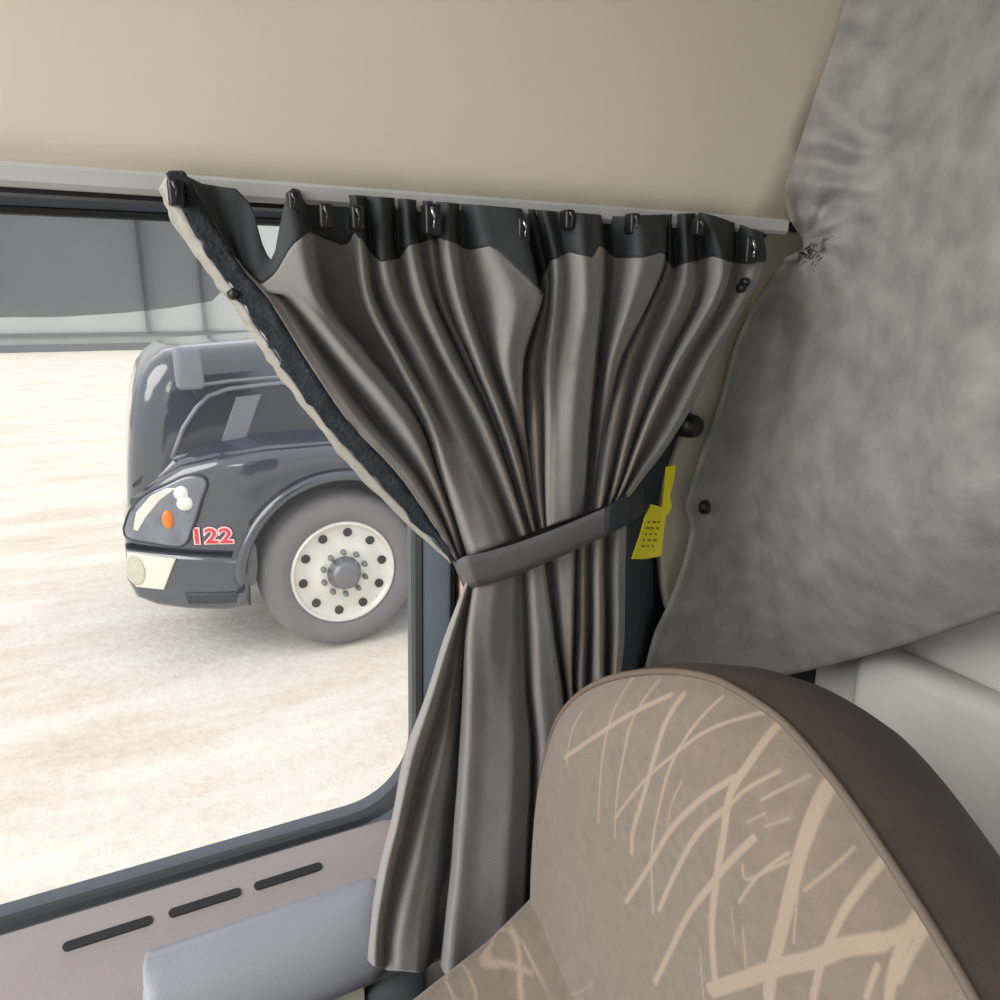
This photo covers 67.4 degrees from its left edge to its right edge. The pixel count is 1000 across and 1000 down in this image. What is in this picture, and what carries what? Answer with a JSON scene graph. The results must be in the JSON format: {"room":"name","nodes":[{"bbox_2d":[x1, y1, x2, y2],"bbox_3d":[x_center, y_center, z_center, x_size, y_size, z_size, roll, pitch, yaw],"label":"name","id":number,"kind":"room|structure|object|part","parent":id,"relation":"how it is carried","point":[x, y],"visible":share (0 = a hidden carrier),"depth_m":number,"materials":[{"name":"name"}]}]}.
{"room":"vehicle interior","nodes":[
{"label":"vehicle interior","id":0,"kind":"room"},
{"bbox_2d":[0,0,844,221],"bbox_3d":[-0.294,-0.570,0.360,1.503,0.765,0.056,-7,16,-25],"label":"ceiling","id":1,"kind":"structure","parent":0,"point":[698,106],"depth_m":0.57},
{"bbox_2d":[0,161,788,237],"bbox_3d":[-0.329,-0.206,0.479,1.361,0.026,0.036,-7,16,-25],"label":"rail","id":2,"kind":"object","parent":1,"relation":"attached to","point":[17,179],"visible":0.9,"depth_m":0.53,"materials":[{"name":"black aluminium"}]},
{"bbox_2d":[158,170,765,973],"bbox_3d":[0.011,0.166,0.722,0.532,0.853,0.091,-7,16,-25],"label":"window curtain","id":3,"kind":"object","parent":2,"relation":"hanging from","point":[501,374],"visible":0.81,"depth_m":0.65,"materials":[{"name":"fabric"}]},
{"bbox_2d":[452,477,646,587],"bbox_3d":[0.078,0.029,0.730,0.290,0.073,0.084,-11,18,-37],"label":"strap","id":4,"kind":"object","parent":3,"relation":"attached to","point":[519,555],"visible":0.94,"depth_m":0.67,"materials":[{"name":"grey fabric"}]},
{"bbox_2d":[645,0,999,674],"bbox_3d":[0.392,-0.190,0.619,0.240,1.031,0.529,-7,16,-25],"label":"drape","id":5,"kind":"object","parent":1,"relation":"hanging from","point":[843,500],"visible":0.99,"depth_m":0.69,"materials":[{"name":"fabric"}]},
{"bbox_2d":[455,222,815,683],"bbox_3d":[-0.116,0.159,0.817,1.950,2.220,0.050,-7,16,-25],"label":"wall","id":6,"kind":"structure","parent":0,"point":[809,676],"depth_m":0.94,"materials":[{"name":"grey"}]},
{"bbox_2d":[0,196,454,935],"bbox_3d":[-0.470,0.090,0.598,0.936,0.665,0.048,-7,16,-25],"label":"window","id":7,"kind":"structure","parent":6,"relation":"in","point":[430,576],"depth_m":0.77,"materials":[{"name":"glass"},{"name":"painted metal"},{"name":"black rubber"}]},
{"bbox_2d":[0,214,229,316],"bbox_3d":[-0.372,-0.190,0.592,0.354,0.090,0.018,-7,16,-25],"label":"guard","id":8,"kind":"object","parent":7,"relation":"attached to","point":[50,266],"visible":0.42,"depth_m":0.61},
{"bbox_2d":[0,820,530,999],"bbox_3d":[-0.433,0.744,0.710,1.060,0.703,0.106,-7,16,-25],"label":"door","id":9,"kind":"structure","parent":6,"relation":"in","point":[294,923],"depth_m":0.71,"materials":[{"name":"beige plastic"}]},
{"bbox_3d":[-0.209,0.453,0.722,0.247,0.097,0.062,-7,16,-25],"label":"armrest","id":10,"kind":"part","parent":9,"relation":"part of","materials":[{"name":"plastic"}]},
{"bbox_2d":[364,970,424,999],"bbox_3d":[-0.127,0.704,0.858,0.101,0.604,0.101,-7,16,-25],"label":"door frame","id":11,"kind":"structure","parent":6,"relation":"attached to","point":[400,985],"depth_m":0.76,"materials":[{"name":"black plastic"}]},
{"bbox_2d":[455,569,462,604],"bbox_3d":[-0.022,0.196,0.833,0.050,1.000,0.020,-7,16,-25],"label":"trim","id":12,"kind":"structure","parent":6,"relation":"attached to","point":[459,587],"depth_m":0.80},
{"bbox_2d":[621,413,703,671],"bbox_3d":[0.201,0.497,1.001,0.151,1.271,0.045,-7,16,-25],"label":"belt","id":13,"kind":"object","parent":6,"relation":"attached to","point":[640,620],"visible":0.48,"depth_m":0.89,"materials":[{"name":"black fabric"}]},
{"bbox_2d":[631,465,675,558],"bbox_3d":[0.170,0.015,0.828,0.053,0.104,0.002,-7,16,-25],"label":"tag","id":14,"kind":"object","parent":13,"relation":"hanging from","point":[650,540],"visible":1,"depth_m":0.83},
{"bbox_2d":[656,231,802,607],"bbox_3d":[0.277,-0.092,0.911,0.204,0.453,0.014,-7,16,-25],"label":"trim","id":15,"kind":"structure","parent":6,"relation":"attached to","point":[686,453],"depth_m":0.89,"materials":[{"name":"beige plastic"}]},
{"bbox_2d":[815,613,999,702],"bbox_3d":[0.918,0.269,0.199,0.040,2.120,2.020,-7,16,-25],"label":"wall","id":16,"kind":"structure","parent":0,"point":[971,651],"depth_m":0.90,"materials":[{"name":"grey plastic"}]},
{"bbox_2d":[853,647,999,855],"bbox_3d":[0.831,0.812,0.401,0.055,0.927,1.600,-7,16,-25],"label":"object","id":17,"kind":"structure","parent":16,"relation":"attached to","point":[952,720],"depth_m":0.87,"materials":[{"name":"grey plastic"}]},
{"bbox_3d":[0.082,1.421,0.078,1.900,0.050,2.020,-7,16,-25],"label":"floor","id":18,"kind":"structure","parent":0,"visible":0},
{"bbox_2d":[413,662,999,999],"bbox_3d":[-0.053,0.693,0.481,0.719,1.156,0.501,-7,16,-25],"label":"passenger seat","id":19,"kind":"object","parent":18,"relation":"on","point":[702,831],"visible":1,"depth_m":0.42,"materials":[{"name":"fabric"}]},
{"bbox_2d":[413,899,573,999],"bbox_3d":[-0.080,0.550,0.431,0.660,0.318,0.476,-7,16,-25],"label":"seat cushion","id":20,"kind":"object","parent":19,"relation":"on","point":[531,957],"depth_m":0.66,"materials":[{"name":"fabric"}]},
{"bbox_3d":[0.202,0.339,0.517,0.151,0.486,0.500,-7,16,-25],"label":"panel","id":21,"kind":"part","parent":19,"relation":"part of","materials":[{"name":"fabric"}]},
{"label":"outside","id":22,"kind":"structure","parent":0,"visible":0},
{"bbox_2d":[0,350,407,904],"bbox_3d":[-26.302,-11.397,52.758,180.000,0.001,180.000,-7,16,-25],"label":"ground","id":23,"kind":"structure","parent":22,"point":[134,730],"depth_m":4.61,"materials":[{"name":"white concrete"}]},
{"bbox_2d":[0,225,278,352],"bbox_3d":[-10.662,-15.049,48.135,116.200,9.400,13.100,-7,16,-25],"label":"warehouse","id":24,"kind":"structure","parent":23,"relation":"on","point":[137,330],"depth_m":38.51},
{"bbox_3d":[-8.005,-9.927,43.841,115.400,0.150,0.180,-7,16,-25],"label":"bump rail","id":25,"kind":"part","parent":24,"relation":"part of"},
{"bbox_2d":[122,331,407,642],"bbox_3d":[-0.125,-1.161,6.304,5.720,3.590,2.418,-7,16,-25],"label":"truck","id":26,"kind":"object","parent":23,"relation":"on","point":[231,484],"visible":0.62,"depth_m":4.74,"materials":[{"name":"paint"}]},
{"bbox_2d":[125,551,175,589],"bbox_3d":[-2.214,0.445,4.759,0.299,0.238,0.264,-7,16,-25],"label":"fog lamp","id":27,"kind":"object","parent":26,"relation":"attached to","point":[145,570],"depth_m":4.73,"materials":[{"name":"white plastic"}]},
{"bbox_3d":[-1.936,-0.041,4.558,0.090,0.090,0.050,-7,16,-25],"label":"bulb","id":28,"kind":"part","parent":26,"relation":"part of","materials":[{"name":"white glass"}]},
{"bbox_3d":[-1.918,0.020,4.574,0.100,0.090,0.050,-7,16,-25],"label":"bulb","id":29,"kind":"part","parent":26,"relation":"part of","materials":[{"name":"white glass"}]},
{"bbox_2d":[172,346,204,389],"bbox_3d":[-1.858,-0.786,4.475,0.160,0.250,0.110,-7,16,-25],"label":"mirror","id":30,"kind":"object","parent":26,"relation":"attached to","point":[187,361],"depth_m":4.43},
{"bbox_3d":[-1.864,-0.652,4.638,0.030,0.175,0.240,0,15,1],"label":"mirror arm","id":31,"kind":"part","parent":26,"relation":"part of"},
{"bbox_2d":[126,331,280,510],"bbox_3d":[-1.129,-0.821,5.972,3.473,1.285,1.750,-7,16,-25],"label":"hood","id":32,"kind":"object","parent":26,"relation":"attached to","point":[157,410],"depth_m":4.68,"materials":[{"name":"paint"}]},
{"bbox_3d":[-1.655,-0.503,4.780,0.289,0.333,0.030,-7,16,-25],"label":"panel post","id":33,"kind":"part","parent":26,"relation":"part of","materials":[{"name":"grey metal"}]},
{"bbox_3d":[-1.399,-0.565,4.919,1.437,0.452,0.060,-7,16,-25],"label":"panel","id":34,"kind":"part","parent":26,"relation":"part of","materials":[{"name":"black metal"}]}
]}

